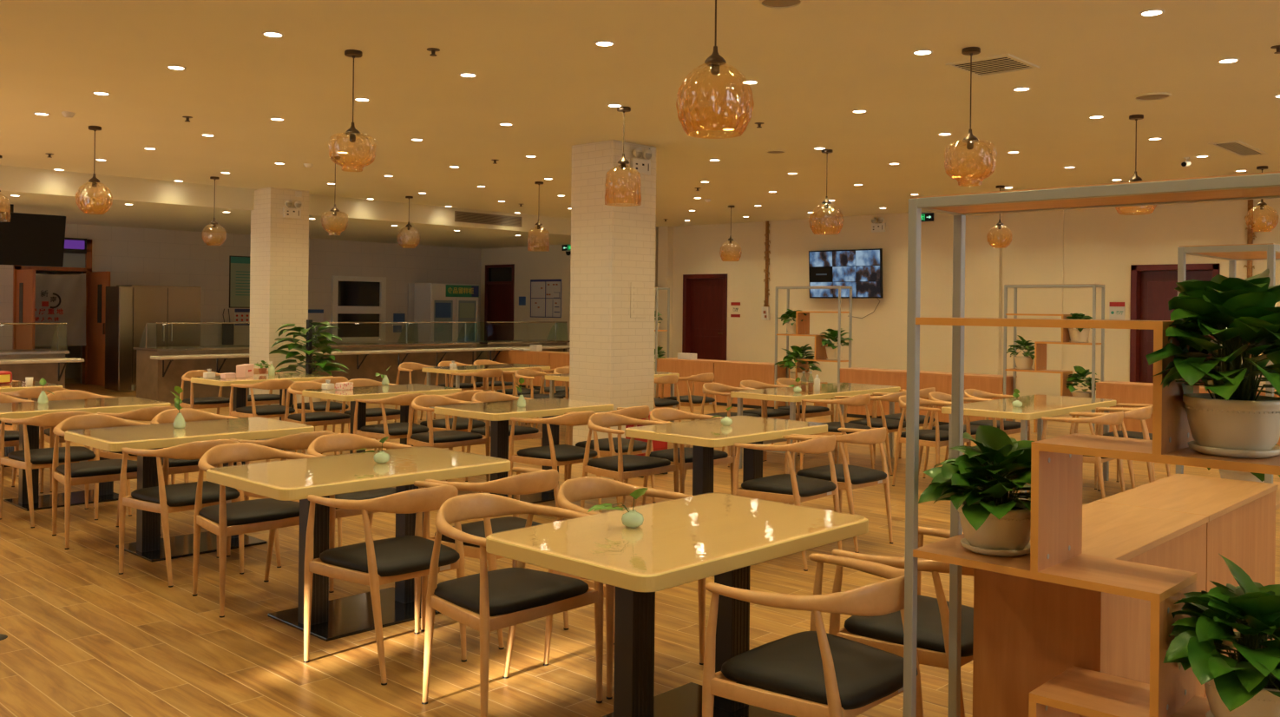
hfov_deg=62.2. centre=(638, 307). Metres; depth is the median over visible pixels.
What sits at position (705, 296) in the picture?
door
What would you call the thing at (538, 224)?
pendant lamp
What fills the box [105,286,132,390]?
locker
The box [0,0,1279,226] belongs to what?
ceiling
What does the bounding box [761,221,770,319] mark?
conduit pipe
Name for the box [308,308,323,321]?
notice
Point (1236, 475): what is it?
pot
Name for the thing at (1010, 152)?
recessed light
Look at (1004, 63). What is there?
ceiling vent
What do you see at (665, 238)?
pillar
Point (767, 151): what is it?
ceiling speaker
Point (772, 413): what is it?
armchair
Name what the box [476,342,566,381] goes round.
countertop
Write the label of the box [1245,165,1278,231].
pendant lamp
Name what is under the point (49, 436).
armchair
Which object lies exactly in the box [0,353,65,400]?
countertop
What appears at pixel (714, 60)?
pendant lamp
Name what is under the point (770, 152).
grille
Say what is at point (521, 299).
plate
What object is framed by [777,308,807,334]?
pothos
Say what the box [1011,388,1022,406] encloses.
bud vase
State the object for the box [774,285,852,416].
shelf
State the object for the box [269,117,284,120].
recessed light
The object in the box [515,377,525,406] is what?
bud vase
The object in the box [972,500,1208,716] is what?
base cabinet
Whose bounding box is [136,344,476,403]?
counter front
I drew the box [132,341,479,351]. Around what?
countertop
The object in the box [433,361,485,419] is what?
armchair
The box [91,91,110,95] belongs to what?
recessed light
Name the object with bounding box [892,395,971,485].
armchair
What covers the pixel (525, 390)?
armchair
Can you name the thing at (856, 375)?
base cabinet
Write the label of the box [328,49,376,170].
pendant lamp
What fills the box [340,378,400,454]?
armchair
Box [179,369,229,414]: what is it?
armchair
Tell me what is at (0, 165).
trim
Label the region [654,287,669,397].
shelf
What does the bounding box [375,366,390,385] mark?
bud vase
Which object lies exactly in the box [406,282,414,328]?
panel
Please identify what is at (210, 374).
pack
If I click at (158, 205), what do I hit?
ceiling
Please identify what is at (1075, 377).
pothos
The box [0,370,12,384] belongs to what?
snack packet
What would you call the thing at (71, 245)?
led sign
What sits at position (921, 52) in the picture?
recessed light
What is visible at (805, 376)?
pot
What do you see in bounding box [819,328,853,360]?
pothos
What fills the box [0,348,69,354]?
countertop
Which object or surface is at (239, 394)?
pedestal dining table
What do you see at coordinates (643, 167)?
emergency light
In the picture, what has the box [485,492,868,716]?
pedestal dining table
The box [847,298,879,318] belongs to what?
power cable
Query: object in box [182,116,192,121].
sprinkler
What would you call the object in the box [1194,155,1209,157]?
recessed light
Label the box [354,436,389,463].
bud vase
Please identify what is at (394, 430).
armchair
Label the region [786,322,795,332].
pot
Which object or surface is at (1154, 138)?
recessed light
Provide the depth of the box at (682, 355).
17.42 m
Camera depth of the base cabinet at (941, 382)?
13.96 m
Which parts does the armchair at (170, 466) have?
leg, seat, seat frame, leg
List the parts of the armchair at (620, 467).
leg, leg, seat, leg, seat frame, leg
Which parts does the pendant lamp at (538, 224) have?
lamp shade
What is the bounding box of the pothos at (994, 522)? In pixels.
[918,425,1035,556]
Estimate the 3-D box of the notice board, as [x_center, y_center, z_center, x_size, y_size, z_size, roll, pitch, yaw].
[-2.167,-0.221,24.798,1.080,0.890,0.029,1,0,43]
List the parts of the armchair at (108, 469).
leg, leg, seat frame, seat, leg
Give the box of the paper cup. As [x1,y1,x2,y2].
[25,377,33,385]
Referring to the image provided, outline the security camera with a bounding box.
[1181,157,1190,167]
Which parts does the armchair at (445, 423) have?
leg, leg, seat frame, seat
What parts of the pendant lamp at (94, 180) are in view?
lamp shade, cord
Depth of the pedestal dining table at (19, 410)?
8.01 m
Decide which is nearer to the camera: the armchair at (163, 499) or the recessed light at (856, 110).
the armchair at (163, 499)
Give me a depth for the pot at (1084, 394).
12.97 m
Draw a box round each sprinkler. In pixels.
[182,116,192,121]
[426,47,439,56]
[754,122,764,128]
[1270,45,1279,53]
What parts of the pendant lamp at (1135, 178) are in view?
cord, lamp shade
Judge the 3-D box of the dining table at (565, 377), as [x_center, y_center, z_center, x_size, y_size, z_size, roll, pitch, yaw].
[-0.299,1.154,12.640,0.750,0.740,1.568,1,0,43]
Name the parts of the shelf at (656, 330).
post, frame, post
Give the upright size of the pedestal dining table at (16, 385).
0.740 m
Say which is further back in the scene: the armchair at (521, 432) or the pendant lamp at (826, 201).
the pendant lamp at (826, 201)
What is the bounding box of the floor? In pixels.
[0,382,1279,716]
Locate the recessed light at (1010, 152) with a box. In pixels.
[1006,150,1019,153]
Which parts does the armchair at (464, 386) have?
leg, leg, seat, seat frame, leg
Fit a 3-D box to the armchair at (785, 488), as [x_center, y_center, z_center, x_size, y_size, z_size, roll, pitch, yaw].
[0.949,1.150,6.515,0.512,0.775,0.602,1,0,41]
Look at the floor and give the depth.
5.06 m
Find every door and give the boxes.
[12,239,110,386]
[484,263,514,340]
[682,273,727,360]
[1129,262,1219,384]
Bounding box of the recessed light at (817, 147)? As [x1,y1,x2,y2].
[813,146,826,149]
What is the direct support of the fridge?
on the floor
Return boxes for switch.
[761,306,769,319]
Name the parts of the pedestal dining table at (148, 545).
plate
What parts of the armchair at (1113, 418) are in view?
leg, leg, leg, seat frame, leg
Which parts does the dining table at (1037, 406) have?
leg, leg, leg, leg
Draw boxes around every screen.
[0,203,65,266]
[808,248,883,298]
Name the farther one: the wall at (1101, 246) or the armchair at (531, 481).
the wall at (1101, 246)
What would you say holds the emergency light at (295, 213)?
attached to the pillar at (279, 246)
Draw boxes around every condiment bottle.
[800,371,806,392]
[807,371,813,392]
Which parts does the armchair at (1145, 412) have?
leg, leg, leg, leg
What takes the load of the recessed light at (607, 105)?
in the ceiling at (539, 68)
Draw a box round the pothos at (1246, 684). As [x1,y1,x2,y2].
[1163,553,1279,716]
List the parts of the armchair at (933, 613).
leg, seat frame, seat, leg, leg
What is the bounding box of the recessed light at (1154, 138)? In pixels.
[1147,137,1162,139]
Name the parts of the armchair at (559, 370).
seat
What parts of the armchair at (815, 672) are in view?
leg, seat frame, leg, seat, leg, leg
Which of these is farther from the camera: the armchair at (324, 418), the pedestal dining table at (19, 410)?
the armchair at (324, 418)
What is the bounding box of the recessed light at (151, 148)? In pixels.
[143,147,157,150]
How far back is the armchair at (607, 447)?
8.18 m
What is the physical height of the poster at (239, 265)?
1.070 m
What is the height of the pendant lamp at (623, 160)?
0.851 m
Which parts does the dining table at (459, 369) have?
leg, leg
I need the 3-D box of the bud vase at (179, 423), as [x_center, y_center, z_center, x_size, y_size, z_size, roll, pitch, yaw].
[-2.899,0.620,6.678,0.104,0.270,0.084,1,0,43]
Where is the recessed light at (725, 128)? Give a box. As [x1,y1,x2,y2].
[721,127,735,131]
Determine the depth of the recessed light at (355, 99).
9.04 m
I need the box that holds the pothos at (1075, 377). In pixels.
[1066,365,1100,397]
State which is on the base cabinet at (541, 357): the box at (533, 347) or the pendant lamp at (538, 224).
the box at (533, 347)
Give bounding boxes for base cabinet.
[495,349,564,388]
[549,351,569,387]
[656,357,728,398]
[713,361,789,408]
[839,367,925,418]
[918,371,1017,425]
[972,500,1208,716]
[1095,380,1211,433]
[1096,473,1278,696]
[1256,388,1279,446]
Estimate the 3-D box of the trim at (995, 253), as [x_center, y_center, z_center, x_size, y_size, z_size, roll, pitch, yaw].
[5.988,-0.049,17.823,0.180,3.281,0.110,1,0,43]
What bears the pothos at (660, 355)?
on the shelf at (656, 330)
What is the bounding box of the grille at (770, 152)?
[768,150,783,153]
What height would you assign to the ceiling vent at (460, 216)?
0.190 m
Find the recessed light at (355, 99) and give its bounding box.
[354,98,370,101]
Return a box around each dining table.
[0,380,62,466]
[0,396,170,511]
[64,416,314,562]
[190,372,332,439]
[206,446,510,641]
[301,383,461,453]
[421,363,550,420]
[433,397,613,503]
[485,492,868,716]
[544,371,679,422]
[624,415,827,495]
[730,382,900,469]
[941,393,1116,499]
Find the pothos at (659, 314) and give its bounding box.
[654,310,662,329]
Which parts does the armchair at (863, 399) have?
leg, seat frame, leg, leg, seat, leg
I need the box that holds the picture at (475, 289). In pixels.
[471,285,479,296]
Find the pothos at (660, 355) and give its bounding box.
[654,345,665,371]
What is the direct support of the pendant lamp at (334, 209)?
hanging from the ceiling at (539, 68)
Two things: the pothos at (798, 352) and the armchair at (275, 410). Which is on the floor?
the armchair at (275, 410)
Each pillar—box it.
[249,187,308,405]
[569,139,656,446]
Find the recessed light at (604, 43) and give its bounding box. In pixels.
[593,40,615,46]
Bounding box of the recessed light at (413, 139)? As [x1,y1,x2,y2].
[410,137,423,140]
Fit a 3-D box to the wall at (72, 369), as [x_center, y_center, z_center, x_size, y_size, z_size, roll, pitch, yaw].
[-11.353,-0.046,20.050,1.450,3.100,2.600,1,0,43]
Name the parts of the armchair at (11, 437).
seat, leg, seat frame, leg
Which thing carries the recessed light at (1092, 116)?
in the ceiling at (539, 68)
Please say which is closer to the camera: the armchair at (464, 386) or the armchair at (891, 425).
the armchair at (891, 425)
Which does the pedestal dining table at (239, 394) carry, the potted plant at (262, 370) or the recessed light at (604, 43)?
the potted plant at (262, 370)
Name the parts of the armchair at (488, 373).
leg, leg, leg, leg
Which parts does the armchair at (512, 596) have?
leg, leg, seat, seat frame, leg, leg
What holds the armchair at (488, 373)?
on the floor
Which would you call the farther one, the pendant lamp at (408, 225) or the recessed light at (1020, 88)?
the pendant lamp at (408, 225)
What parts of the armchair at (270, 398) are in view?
seat, seat frame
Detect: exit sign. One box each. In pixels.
[561,244,571,250]
[921,212,933,221]
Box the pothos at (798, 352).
[774,343,821,381]
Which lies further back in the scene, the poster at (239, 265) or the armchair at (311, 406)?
the poster at (239, 265)
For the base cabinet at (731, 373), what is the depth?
16.46 m
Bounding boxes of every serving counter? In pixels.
[0,322,84,400]
[132,321,493,403]
[459,321,570,381]
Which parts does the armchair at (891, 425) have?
leg, leg, seat, leg, seat frame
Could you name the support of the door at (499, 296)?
in the wall at (536, 263)
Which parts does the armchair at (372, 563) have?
leg, leg, seat frame, seat, leg, leg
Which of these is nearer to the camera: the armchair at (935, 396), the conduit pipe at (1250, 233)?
the armchair at (935, 396)
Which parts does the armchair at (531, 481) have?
leg, seat frame, seat, leg, leg, leg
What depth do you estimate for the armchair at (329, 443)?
6.06 m
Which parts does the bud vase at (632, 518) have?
sprig stem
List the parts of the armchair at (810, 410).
leg, seat, seat frame, leg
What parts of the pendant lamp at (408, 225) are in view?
lamp shade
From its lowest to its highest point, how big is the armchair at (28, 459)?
0.775 m
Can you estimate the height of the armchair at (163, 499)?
0.775 m
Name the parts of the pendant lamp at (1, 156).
lamp shade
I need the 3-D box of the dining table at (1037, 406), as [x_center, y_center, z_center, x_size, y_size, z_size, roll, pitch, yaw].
[3.430,1.194,9.234,0.750,0.740,1.960,1,0,43]
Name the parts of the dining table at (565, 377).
leg, leg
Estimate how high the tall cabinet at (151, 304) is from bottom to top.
1.830 m
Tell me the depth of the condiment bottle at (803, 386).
10.12 m
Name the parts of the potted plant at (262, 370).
pot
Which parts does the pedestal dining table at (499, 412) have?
plate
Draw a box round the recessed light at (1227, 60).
[1216,58,1240,63]
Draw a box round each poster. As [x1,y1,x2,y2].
[229,255,250,308]
[435,302,451,317]
[459,302,474,317]
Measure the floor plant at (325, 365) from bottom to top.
1.288 m
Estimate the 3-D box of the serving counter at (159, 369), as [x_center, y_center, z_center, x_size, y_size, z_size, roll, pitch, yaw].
[-5.310,0.854,18.240,1.220,1.232,6.230,1,0,43]
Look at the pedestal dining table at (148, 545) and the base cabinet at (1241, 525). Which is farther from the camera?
the pedestal dining table at (148, 545)
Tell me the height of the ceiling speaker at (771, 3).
0.012 m
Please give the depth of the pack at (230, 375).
11.13 m
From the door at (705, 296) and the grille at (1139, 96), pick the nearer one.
the grille at (1139, 96)
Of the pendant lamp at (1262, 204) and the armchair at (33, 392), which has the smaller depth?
the armchair at (33, 392)
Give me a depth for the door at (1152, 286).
16.27 m
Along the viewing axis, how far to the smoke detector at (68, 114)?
9.80 m
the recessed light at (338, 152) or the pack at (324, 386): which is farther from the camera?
the recessed light at (338, 152)
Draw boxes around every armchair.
[0,386,70,476]
[0,393,44,492]
[0,410,99,527]
[39,389,115,492]
[52,413,162,549]
[93,405,188,516]
[118,439,244,587]
[150,407,249,500]
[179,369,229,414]
[192,442,318,617]
[226,430,341,567]
[229,379,297,452]
[246,367,293,418]
[283,380,350,460]
[285,376,350,433]
[303,480,466,685]
[307,433,413,592]
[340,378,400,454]
[353,393,429,453]
[394,361,447,421]
[406,394,489,481]
[413,389,485,452]
[420,466,568,649]
[421,492,603,716]
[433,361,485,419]
[449,368,505,420]
[465,391,542,481]
[470,359,519,401]
[491,367,544,426]
[508,410,602,512]
[512,368,568,439]
[528,365,569,424]
[543,476,705,699]
[553,367,569,399]
[568,405,656,505]
[580,412,678,508]
[642,407,735,505]
[653,374,681,421]
[660,373,716,420]
[700,382,765,466]
[702,552,923,716]
[732,434,841,571]
[735,380,800,460]
[771,377,833,455]
[787,426,892,552]
[800,393,874,469]
[828,525,974,716]
[843,390,906,475]
[872,387,935,458]
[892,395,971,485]
[922,391,997,478]
[963,388,1030,445]
[1041,410,1125,498]
[1073,406,1152,491]
[1094,403,1170,489]
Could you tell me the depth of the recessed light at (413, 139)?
11.18 m
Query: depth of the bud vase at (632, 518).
3.80 m
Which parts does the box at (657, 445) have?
panel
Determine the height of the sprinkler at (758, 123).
0.045 m
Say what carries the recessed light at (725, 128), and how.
in the ceiling at (539, 68)
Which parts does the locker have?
door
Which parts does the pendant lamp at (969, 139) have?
lamp shade, cord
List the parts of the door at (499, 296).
transom glass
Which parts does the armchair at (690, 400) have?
leg, leg, seat, leg, seat frame, leg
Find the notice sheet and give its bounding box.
[234,308,249,325]
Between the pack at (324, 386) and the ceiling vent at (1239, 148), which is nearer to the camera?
the pack at (324, 386)
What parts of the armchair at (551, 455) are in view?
leg, leg, seat frame, seat, leg, leg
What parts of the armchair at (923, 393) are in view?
leg, leg, seat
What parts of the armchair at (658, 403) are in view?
leg, seat, seat frame, leg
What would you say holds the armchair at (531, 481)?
on the floor
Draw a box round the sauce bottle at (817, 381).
[813,374,820,391]
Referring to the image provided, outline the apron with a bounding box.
[222,308,234,345]
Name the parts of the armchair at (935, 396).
leg, leg, seat, leg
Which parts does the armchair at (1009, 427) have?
seat, leg, seat frame, leg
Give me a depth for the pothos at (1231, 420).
2.46 m
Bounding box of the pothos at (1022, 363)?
[1006,334,1034,369]
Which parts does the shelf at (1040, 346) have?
post, post, frame, post, post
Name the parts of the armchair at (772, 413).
leg, seat, seat frame, leg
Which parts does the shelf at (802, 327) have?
post, post, frame, post, post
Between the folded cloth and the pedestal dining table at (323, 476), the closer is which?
the pedestal dining table at (323, 476)
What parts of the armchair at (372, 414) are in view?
leg, seat, leg, seat frame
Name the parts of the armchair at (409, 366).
leg, leg, leg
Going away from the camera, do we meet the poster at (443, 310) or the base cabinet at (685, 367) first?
the base cabinet at (685, 367)
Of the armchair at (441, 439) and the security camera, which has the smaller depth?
the armchair at (441, 439)
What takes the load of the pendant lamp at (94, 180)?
hanging from the ceiling at (539, 68)
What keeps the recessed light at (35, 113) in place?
in the ceiling at (539, 68)
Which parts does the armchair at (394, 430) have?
leg, leg, seat frame, seat, leg, leg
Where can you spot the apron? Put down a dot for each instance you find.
(227, 329)
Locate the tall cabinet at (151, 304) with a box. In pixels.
[116,284,201,390]
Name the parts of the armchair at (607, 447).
leg, seat, leg, seat frame, leg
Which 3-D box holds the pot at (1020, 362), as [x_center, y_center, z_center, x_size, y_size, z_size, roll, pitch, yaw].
[4.931,0.697,13.575,0.240,0.148,0.240,1,0,43]
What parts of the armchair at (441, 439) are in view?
leg, leg, seat, seat frame, leg, leg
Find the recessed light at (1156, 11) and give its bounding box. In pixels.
[1138,8,1165,16]
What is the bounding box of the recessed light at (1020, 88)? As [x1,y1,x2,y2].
[1012,86,1030,91]
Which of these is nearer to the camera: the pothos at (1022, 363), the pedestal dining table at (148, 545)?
the pedestal dining table at (148, 545)
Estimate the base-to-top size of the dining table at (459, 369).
0.740 m
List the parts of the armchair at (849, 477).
leg, leg, seat, leg, seat frame, leg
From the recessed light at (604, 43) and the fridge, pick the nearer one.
the recessed light at (604, 43)
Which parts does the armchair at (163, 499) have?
leg, leg, seat frame, seat, leg, leg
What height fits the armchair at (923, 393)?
0.775 m
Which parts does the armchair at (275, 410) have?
leg, leg, seat frame, seat, leg, leg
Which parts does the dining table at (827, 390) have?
leg, long rail, leg, leg, leg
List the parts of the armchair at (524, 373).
leg, leg, seat, leg, leg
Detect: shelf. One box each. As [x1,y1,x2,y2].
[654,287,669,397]
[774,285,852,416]
[902,170,1279,716]
[1003,283,1104,434]
[1175,242,1279,510]
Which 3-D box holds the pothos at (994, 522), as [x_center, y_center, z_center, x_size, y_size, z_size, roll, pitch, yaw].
[0.975,0.505,2.967,0.366,0.339,0.450,1,0,43]
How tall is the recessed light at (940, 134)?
0.006 m
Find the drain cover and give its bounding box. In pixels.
[0,633,7,640]
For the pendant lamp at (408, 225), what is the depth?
17.04 m
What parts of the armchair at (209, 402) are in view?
leg, leg, seat frame, seat, leg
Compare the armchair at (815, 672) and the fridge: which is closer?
the armchair at (815, 672)
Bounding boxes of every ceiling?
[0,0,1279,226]
[0,165,658,249]
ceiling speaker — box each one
[759,0,802,7]
[766,150,786,153]
[1133,92,1171,100]
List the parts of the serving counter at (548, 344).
tray rail, glass edge rail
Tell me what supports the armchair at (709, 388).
on the floor
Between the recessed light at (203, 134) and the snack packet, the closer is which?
the snack packet
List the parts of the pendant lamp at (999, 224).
lamp shade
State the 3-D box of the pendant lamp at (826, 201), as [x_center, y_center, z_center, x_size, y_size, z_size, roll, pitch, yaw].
[2.063,-1.271,11.633,0.376,0.921,0.372,1,0,-30]
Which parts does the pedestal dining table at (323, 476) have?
plate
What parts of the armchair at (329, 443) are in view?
leg, seat frame, seat, leg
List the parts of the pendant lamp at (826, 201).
lamp shade, cord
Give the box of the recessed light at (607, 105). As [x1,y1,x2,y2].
[606,104,623,107]
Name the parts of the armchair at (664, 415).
leg, leg, leg, seat, seat frame, leg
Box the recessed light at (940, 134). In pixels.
[937,132,951,135]
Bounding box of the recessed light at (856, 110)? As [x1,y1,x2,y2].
[851,109,866,112]
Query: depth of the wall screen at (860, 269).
19.66 m
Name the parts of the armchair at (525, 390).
leg, leg, seat, leg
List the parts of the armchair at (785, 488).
leg, seat frame, leg, seat, leg, leg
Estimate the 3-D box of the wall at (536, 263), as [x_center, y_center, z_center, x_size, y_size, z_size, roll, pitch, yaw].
[-1.635,0.028,24.899,5.540,2.962,0.850,1,0,43]
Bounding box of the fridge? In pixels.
[413,282,479,341]
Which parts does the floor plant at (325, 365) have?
pot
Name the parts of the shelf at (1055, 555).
post, post, frame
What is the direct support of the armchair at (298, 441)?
on the floor
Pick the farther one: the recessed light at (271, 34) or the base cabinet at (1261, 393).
the base cabinet at (1261, 393)
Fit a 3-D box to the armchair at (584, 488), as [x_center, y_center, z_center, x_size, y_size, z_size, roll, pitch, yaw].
[-0.092,1.139,4.522,0.511,0.775,0.602,1,0,43]
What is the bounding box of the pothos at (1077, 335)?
[1066,313,1092,342]
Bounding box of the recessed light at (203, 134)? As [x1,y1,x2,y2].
[201,133,215,136]
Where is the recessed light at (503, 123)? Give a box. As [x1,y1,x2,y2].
[498,122,513,125]
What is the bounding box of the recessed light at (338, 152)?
[336,150,348,153]
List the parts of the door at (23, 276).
vision panel, transom glass, vision panel, handle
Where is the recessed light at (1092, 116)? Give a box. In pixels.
[1088,115,1104,118]
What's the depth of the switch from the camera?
21.04 m
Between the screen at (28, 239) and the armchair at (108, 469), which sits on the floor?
the armchair at (108, 469)
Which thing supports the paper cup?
on the pedestal dining table at (16, 385)
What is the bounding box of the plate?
[518,296,525,305]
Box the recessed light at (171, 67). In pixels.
[165,65,186,70]
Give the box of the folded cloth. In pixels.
[512,347,530,350]
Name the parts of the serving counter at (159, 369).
guard post, glass edge rail, tray rail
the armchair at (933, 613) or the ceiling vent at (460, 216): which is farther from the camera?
the ceiling vent at (460, 216)
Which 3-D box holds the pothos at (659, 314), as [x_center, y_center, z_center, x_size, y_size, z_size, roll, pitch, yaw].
[0.274,0.209,17.978,0.302,0.322,0.344,1,0,-4]
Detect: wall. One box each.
[0,223,481,383]
[34,269,81,383]
[479,242,657,361]
[671,197,1279,409]
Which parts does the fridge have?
header panel, door, door glass, header panel, door, door glass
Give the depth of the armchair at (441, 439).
8.70 m
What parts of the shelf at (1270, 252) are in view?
post, frame, post, post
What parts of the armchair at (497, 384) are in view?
seat, seat frame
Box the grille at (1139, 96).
[1135,94,1168,99]
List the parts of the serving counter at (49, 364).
glass edge rail, tray rail, guard post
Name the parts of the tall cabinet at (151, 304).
door, handle, handle, door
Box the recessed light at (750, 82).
[743,79,758,84]
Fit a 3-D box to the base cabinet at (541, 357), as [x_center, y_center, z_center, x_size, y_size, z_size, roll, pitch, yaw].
[-2.125,1.159,20.285,1.695,0.690,0.420,1,0,43]
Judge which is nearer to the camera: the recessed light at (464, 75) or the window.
the recessed light at (464, 75)
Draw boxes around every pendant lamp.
[0,155,10,222]
[75,125,112,214]
[201,176,226,245]
[321,156,347,235]
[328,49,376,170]
[397,196,420,248]
[527,181,549,250]
[604,106,641,204]
[676,0,753,137]
[719,205,741,261]
[809,149,843,234]
[944,46,996,186]
[987,185,1012,247]
[1116,114,1156,215]
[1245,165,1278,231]
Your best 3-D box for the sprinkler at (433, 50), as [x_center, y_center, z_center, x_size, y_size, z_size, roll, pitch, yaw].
[-1.405,-1.749,7.266,0.090,0.045,0.090,1,0,43]
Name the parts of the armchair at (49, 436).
leg, seat, seat frame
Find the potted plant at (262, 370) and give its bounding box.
[254,360,269,374]
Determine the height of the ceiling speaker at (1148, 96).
0.012 m
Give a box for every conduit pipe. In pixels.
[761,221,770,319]
[1243,199,1256,358]
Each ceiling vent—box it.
[454,210,521,226]
[945,53,1039,77]
[1207,140,1267,157]
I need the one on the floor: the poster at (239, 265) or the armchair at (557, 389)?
the armchair at (557, 389)
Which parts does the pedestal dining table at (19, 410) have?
plate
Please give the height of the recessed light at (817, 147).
0.006 m
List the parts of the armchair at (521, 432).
leg, seat, seat frame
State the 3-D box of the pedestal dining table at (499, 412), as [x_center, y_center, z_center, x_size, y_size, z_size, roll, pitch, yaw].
[-0.907,1.147,8.526,0.784,0.740,1.276,1,0,43]
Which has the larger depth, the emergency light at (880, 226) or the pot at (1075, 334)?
the emergency light at (880, 226)
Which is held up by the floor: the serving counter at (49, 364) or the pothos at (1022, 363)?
the serving counter at (49, 364)
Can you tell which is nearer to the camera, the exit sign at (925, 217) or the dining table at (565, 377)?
the dining table at (565, 377)
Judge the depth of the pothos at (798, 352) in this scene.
15.86 m
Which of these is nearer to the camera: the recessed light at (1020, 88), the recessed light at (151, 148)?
the recessed light at (1020, 88)
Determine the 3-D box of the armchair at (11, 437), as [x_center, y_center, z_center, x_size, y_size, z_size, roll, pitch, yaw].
[-5.127,1.084,8.437,0.512,0.775,0.602,1,0,45]
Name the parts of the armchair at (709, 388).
leg, leg, leg, seat, leg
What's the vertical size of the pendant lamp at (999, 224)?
0.861 m
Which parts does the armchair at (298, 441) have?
leg, seat frame, leg, leg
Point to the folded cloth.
(518, 349)
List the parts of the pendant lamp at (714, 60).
lamp shade, cord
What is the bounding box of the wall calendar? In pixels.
[393,310,405,332]
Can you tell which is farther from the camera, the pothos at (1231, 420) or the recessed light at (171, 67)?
the recessed light at (171, 67)
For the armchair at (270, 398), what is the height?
0.775 m
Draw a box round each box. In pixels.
[236,363,254,377]
[530,344,542,351]
[625,411,667,477]
[649,147,655,157]
[677,352,696,359]
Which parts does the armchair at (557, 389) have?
seat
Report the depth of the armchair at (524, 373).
12.70 m
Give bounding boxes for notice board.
[530,279,562,317]
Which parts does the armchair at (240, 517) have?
leg, leg, seat frame, seat, leg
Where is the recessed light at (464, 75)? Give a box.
[459,72,477,77]
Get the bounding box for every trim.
[0,164,658,227]
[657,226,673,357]
[987,213,1002,374]
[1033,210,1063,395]
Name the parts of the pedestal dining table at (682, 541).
plate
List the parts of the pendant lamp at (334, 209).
lamp shade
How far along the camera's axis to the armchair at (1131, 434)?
9.18 m
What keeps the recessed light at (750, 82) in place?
in the ceiling at (539, 68)
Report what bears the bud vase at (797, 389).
on the dining table at (827, 390)
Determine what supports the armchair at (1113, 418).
on the floor
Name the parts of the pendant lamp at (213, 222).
lamp shade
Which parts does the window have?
pane, pane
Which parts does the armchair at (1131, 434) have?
leg, leg, seat, leg, leg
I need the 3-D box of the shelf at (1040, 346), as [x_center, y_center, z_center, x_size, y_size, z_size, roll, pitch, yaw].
[5.199,0.645,13.320,1.140,1.876,0.325,1,0,43]
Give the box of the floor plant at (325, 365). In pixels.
[269,319,347,403]
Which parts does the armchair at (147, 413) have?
seat frame, leg, seat, leg, leg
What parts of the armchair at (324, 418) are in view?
leg, leg, seat frame, seat, leg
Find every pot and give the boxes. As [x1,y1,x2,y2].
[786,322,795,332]
[790,371,810,380]
[825,346,843,358]
[958,498,1030,550]
[1014,355,1033,367]
[1068,328,1089,341]
[1071,391,1091,397]
[1182,393,1279,450]
[1204,659,1279,716]
[1218,468,1264,482]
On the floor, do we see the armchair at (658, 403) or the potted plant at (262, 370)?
the armchair at (658, 403)
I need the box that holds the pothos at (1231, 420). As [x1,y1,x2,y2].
[1145,269,1279,458]
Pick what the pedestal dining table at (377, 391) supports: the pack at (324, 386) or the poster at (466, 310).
the pack at (324, 386)
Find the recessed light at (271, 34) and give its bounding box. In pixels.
[262,31,283,37]
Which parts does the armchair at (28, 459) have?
leg, leg, seat frame, seat, leg, leg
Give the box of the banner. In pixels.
[34,273,85,346]
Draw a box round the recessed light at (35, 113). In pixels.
[33,111,50,115]
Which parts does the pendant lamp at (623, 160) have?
lamp shade, cord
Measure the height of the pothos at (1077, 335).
0.362 m
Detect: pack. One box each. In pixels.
[203,368,215,378]
[220,372,236,378]
[321,379,334,389]
[334,381,353,390]
[449,360,456,367]
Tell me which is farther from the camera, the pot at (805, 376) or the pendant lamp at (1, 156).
the pot at (805, 376)
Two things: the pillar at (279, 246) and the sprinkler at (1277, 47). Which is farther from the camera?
the pillar at (279, 246)
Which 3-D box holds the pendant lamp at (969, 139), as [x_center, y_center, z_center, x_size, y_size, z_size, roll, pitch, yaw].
[2.218,-1.275,7.089,0.336,0.911,0.332,1,0,2]
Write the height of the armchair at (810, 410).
0.775 m
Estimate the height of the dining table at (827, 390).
0.740 m
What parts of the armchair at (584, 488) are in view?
leg, seat frame, leg, leg, leg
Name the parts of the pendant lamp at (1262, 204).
lamp shade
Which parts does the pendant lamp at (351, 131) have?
lamp shade, cord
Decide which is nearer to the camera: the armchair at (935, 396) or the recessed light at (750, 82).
the recessed light at (750, 82)
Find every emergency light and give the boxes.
[282,199,301,218]
[630,147,652,175]
[870,216,886,232]
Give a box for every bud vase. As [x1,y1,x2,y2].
[37,378,54,403]
[170,386,185,428]
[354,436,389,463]
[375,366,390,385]
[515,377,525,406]
[587,487,647,527]
[710,406,732,425]
[789,377,801,393]
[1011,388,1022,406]
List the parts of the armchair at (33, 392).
leg, seat frame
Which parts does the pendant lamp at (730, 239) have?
lamp shade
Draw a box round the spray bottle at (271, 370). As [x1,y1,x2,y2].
[268,361,275,375]
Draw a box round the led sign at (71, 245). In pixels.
[64,237,86,253]
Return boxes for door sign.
[730,301,740,317]
[1109,301,1125,320]
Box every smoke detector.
[61,111,75,118]
[303,163,313,167]
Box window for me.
[331,275,386,341]
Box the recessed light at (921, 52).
[912,49,933,55]
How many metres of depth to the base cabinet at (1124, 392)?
12.54 m
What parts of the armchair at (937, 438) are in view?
leg, seat, leg, seat frame, leg, leg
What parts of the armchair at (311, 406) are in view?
leg, seat, seat frame, leg, leg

